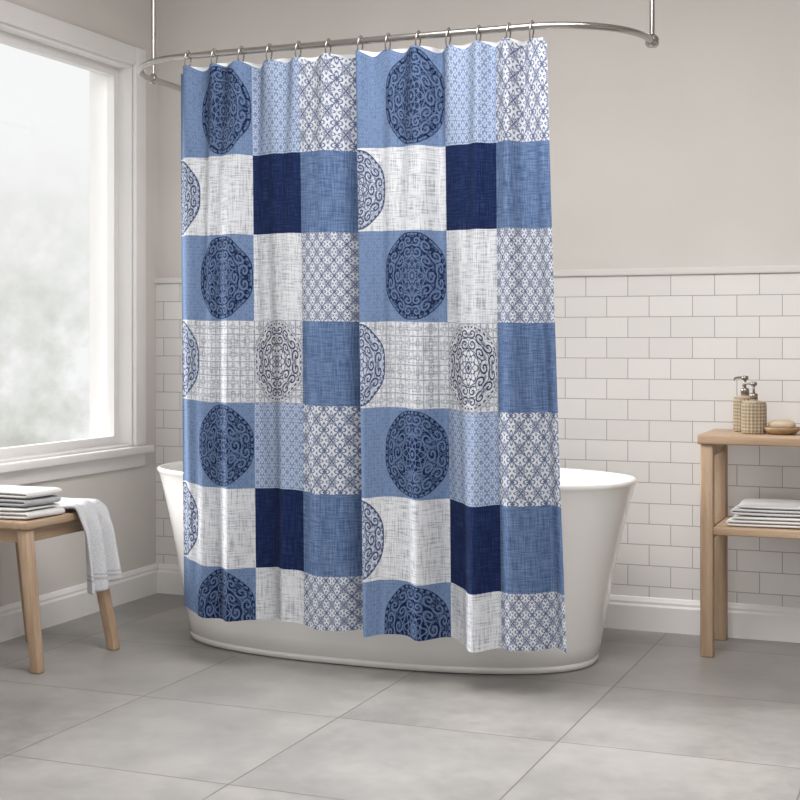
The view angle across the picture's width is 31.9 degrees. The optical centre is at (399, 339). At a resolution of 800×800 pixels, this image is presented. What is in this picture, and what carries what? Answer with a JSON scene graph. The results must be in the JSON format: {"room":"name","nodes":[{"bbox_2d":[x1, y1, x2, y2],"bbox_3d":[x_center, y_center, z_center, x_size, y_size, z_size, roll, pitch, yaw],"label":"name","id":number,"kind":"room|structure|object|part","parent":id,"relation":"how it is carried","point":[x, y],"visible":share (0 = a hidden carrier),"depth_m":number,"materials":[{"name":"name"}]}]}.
{"room":"bathroom","nodes":[
{"label":"bathroom","id":0,"kind":"room"},
{"bbox_2d":[0,0,156,605],"bbox_3d":[-2.340,-0.300,2.793,0.200,2.700,6.648,0,0,22],"label":"wall","id":1,"kind":"structure","parent":0,"point":[129,494],"depth_m":5.61,"materials":[{"name":"paint"}]},
{"bbox_2d":[0,0,135,458],"bbox_3d":[-1.596,-0.382,4.629,0.218,1.607,2.310,0,0,22],"label":"window","id":2,"kind":"structure","parent":1,"relation":"in","point":[12,14],"depth_m":5.67,"materials":[{"name":"white paint"}]},
{"bbox_3d":[-1.386,-0.340,5.117,0.035,1.524,1.232,0,0,22],"label":"sash","id":3,"kind":"part","parent":2,"relation":"part of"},
{"bbox_2d":[0,453,144,485],"bbox_3d":[-1.505,0.487,4.592,0.014,0.055,2.460,0,0,22],"label":"apron","id":4,"kind":"object","parent":1,"relation":"attached to","point":[29,476],"visible":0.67,"depth_m":5.25,"materials":[{"name":"white paint"}]},
{"bbox_2d":[0,444,153,472],"bbox_3d":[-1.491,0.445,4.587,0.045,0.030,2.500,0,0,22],"label":"sill","id":5,"kind":"structure","parent":1,"relation":"attached to","point":[7,467],"depth_m":5.21,"materials":[{"name":"white paint"}]},
{"bbox_2d":[0,563,157,642],"bbox_3d":[-2.241,0.990,2.747,0.018,0.120,6.636,0,0,22],"label":"baseboard","id":6,"kind":"structure","parent":1,"relation":"attached to","point":[74,602],"depth_m":5.27,"materials":[{"name":"white paint"}]},
{"bbox_2d":[133,47,145,445],"bbox_3d":[-1.060,-0.378,5.699,0.018,1.615,0.075,0,0,22],"label":"window frame","id":7,"kind":"structure","parent":1,"relation":"attached to","point":[139,83],"depth_m":5.68,"materials":[{"name":"white paint"}]},
{"bbox_2d":[0,593,799,799],"bbox_3d":[0.114,1.100,1.913,5.410,0.100,6.836,0,0,22],"label":"floor","id":8,"kind":"structure","parent":0,"point":[166,714],"depth_m":3.81,"materials":[{"name":"tile"}]},
{"bbox_2d":[0,508,119,673],"bbox_3d":[-1.219,0.811,4.638,0.411,0.478,0.427,0,0,22],"label":"wooden stool","id":9,"kind":"object","parent":8,"relation":"on","point":[23,532],"visible":0.66,"depth_m":4.43,"materials":[{"name":"brown wood"}]},
{"bbox_3d":[-1.303,0.824,4.865,0.066,0.452,0.066,0,0,22],"label":"leg","id":10,"kind":"part","parent":9,"relation":"part of","materials":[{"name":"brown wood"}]},
{"bbox_3d":[-1.166,0.824,4.420,0.081,0.452,0.042,0,0,22],"label":"leg","id":11,"kind":"part","parent":9,"relation":"part of","materials":[{"name":"brown wood"}]},
{"bbox_2d":[0,485,64,518],"bbox_3d":[-1.268,0.526,4.562,0.297,0.089,0.199,0,0,22],"label":"folded towels","id":12,"kind":"object","parent":9,"relation":"on","point":[16,502],"visible":1,"depth_m":4.47,"materials":[{"name":"white fabric"}]},
{"bbox_3d":[-1.253,0.585,4.642,0.345,0.026,0.410,0,0,22],"label":"seat","id":13,"kind":"part","parent":9,"relation":"part of","materials":[{"name":"brown wood"}]},
{"bbox_2d":[53,497,121,594],"bbox_3d":[-1.124,0.683,4.724,0.361,0.301,0.208,0,0,22],"label":"hand towel","id":14,"kind":"object","parent":9,"relation":"on","point":[103,566],"visible":0.86,"depth_m":4.64,"materials":[{"name":"white fabric"}]},
{"bbox_3d":[-1.015,0.824,4.749,0.126,0.452,0.047,0,0,4],"label":"leg","id":15,"kind":"part","parent":9,"relation":"part of","materials":[{"name":"brown wood"}]},
{"bbox_2d":[157,461,637,673],"bbox_3d":[-0.045,0.750,4.816,1.724,0.600,0.790,0,0,22],"label":"freestanding bathtub","id":16,"kind":"object","parent":8,"relation":"on","point":[595,505],"visible":0.34,"depth_m":4.44,"materials":[{"name":"white ceramic"}]},
{"bbox_2d":[697,429,799,657],"bbox_3d":[1.467,0.681,4.621,0.908,0.737,0.340,0,0,22],"label":"wooden console table","id":17,"kind":"object","parent":8,"relation":"on","point":[714,530],"visible":0.98,"depth_m":4.63,"materials":[{"name":"brown wood"}]},
{"bbox_3d":[1.022,0.698,4.651,0.042,0.705,0.042,0,0,22],"label":"leg","id":18,"kind":"part","parent":17,"relation":"part of","materials":[{"name":"brown wood"}]},
{"bbox_3d":[1.074,0.366,4.782,0.026,0.043,0.240,0,0,22],"label":"rail","id":19,"kind":"part","parent":17,"relation":"part of","materials":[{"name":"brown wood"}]},
{"bbox_3d":[1.074,0.642,4.782,0.026,0.045,0.240,0,0,22],"label":"rail","id":20,"kind":"part","parent":17,"relation":"part of","materials":[{"name":"brown wood"}]},
{"bbox_3d":[1.126,0.698,4.913,0.042,0.705,0.042,0,0,22],"label":"leg","id":21,"kind":"part","parent":17,"relation":"part of","materials":[{"name":"brown wood"}]},
{"bbox_2d":[733,376,749,431],"bbox_3d":[1.178,0.217,4.785,0.083,0.190,0.080,0,0,22],"label":"soap dispenser","id":22,"kind":"object","parent":17,"relation":"on","point":[737,400],"visible":0.52,"depth_m":4.77,"materials":[{"name":"ceramic"}]},
{"bbox_2d":[741,382,766,433],"bbox_3d":[1.183,0.226,4.681,0.084,0.172,0.084,0,0,22],"label":"soap dispenser","id":23,"kind":"object","parent":17,"relation":"on","point":[753,411],"visible":1,"depth_m":4.65,"materials":[{"name":"ceramic"}]},
{"bbox_2d":[713,516,799,538],"bbox_3d":[1.468,0.631,4.623,0.808,0.027,0.314,0,0,22],"label":"shelf","id":24,"kind":"object","parent":17,"relation":"attached to","point":[720,527],"depth_m":4.59,"materials":[{"name":"brown wood"}]},
{"bbox_2d":[726,499,799,528],"bbox_3d":[1.269,0.581,4.695,0.317,0.072,0.240,0,0,22],"label":"folded towels","id":25,"kind":"object","parent":17,"relation":"on","point":[772,513],"visible":1,"depth_m":4.61,"materials":[{"name":"white fabric"}]},
{"bbox_2d":[764,420,799,434],"bbox_3d":[1.266,0.288,4.642,0.120,0.048,0.120,0,0,22],"label":"soap dish","id":26,"kind":"object","parent":17,"relation":"on","point":[776,427],"visible":1,"depth_m":4.61,"materials":[{"name":"brown wood"}]},
{"bbox_2d":[156,0,799,606],"bbox_3d":[1.346,-0.300,4.993,5.410,2.700,0.200,0,0,22],"label":"wall","id":27,"kind":"structure","parent":0,"point":[683,151],"depth_m":5.07,"materials":[{"name":"paint"}]},
{"bbox_2d":[154,265,799,283],"bbox_3d":[1.309,-0.248,4.901,5.010,0.026,0.022,0,0,22],"label":"trim","id":28,"kind":"structure","parent":27,"relation":"attached to","point":[782,268],"depth_m":5.03,"materials":[{"name":"tile"}]},
{"bbox_3d":[1.311,0.407,4.906,5.009,1.285,0.012,0,0,22],"label":"tile panel","id":29,"kind":"part","parent":27,"relation":"part of","materials":[{"name":"white tile"}]},
{"bbox_2d":[157,564,799,642],"bbox_3d":[1.314,0.990,4.889,4.992,0.120,0.018,0,0,22],"label":"baseboard","id":30,"kind":"structure","parent":27,"relation":"attached to","point":[666,615],"depth_m":5.00,"materials":[{"name":"white paint"}]},
{"bbox_3d":[0.113,-1.700,1.913,5.410,0.100,6.836,0,0,22],"label":"ceiling","id":31,"kind":"structure","parent":0,"visible":0},
{"bbox_2d":[137,0,658,90],"bbox_3d":[-0.205,-1.262,4.651,1.989,0.776,0.935,0,0,44],"label":"shower curtain rod","id":32,"kind":"object","parent":31,"relation":"hanging from","point":[651,40],"visible":0.98,"depth_m":4.29,"materials":[{"name":"silver metal"}]},
{"bbox_2d":[181,37,566,652],"bbox_3d":[-0.119,0.014,4.304,1.306,1.806,0.128,0,0,22],"label":"shower curtain","id":33,"kind":"object","parent":32,"relation":"hanging from","point":[370,401],"depth_m":4.26,"materials":[{"name":"blue fabric"}]},
{"bbox_3d":[0.033,-0.916,4.813,1.778,0.020,1.102,0,0,22],"label":"rail","id":34,"kind":"part","parent":32,"relation":"part of","materials":[{"name":"silver metal"}]}
]}

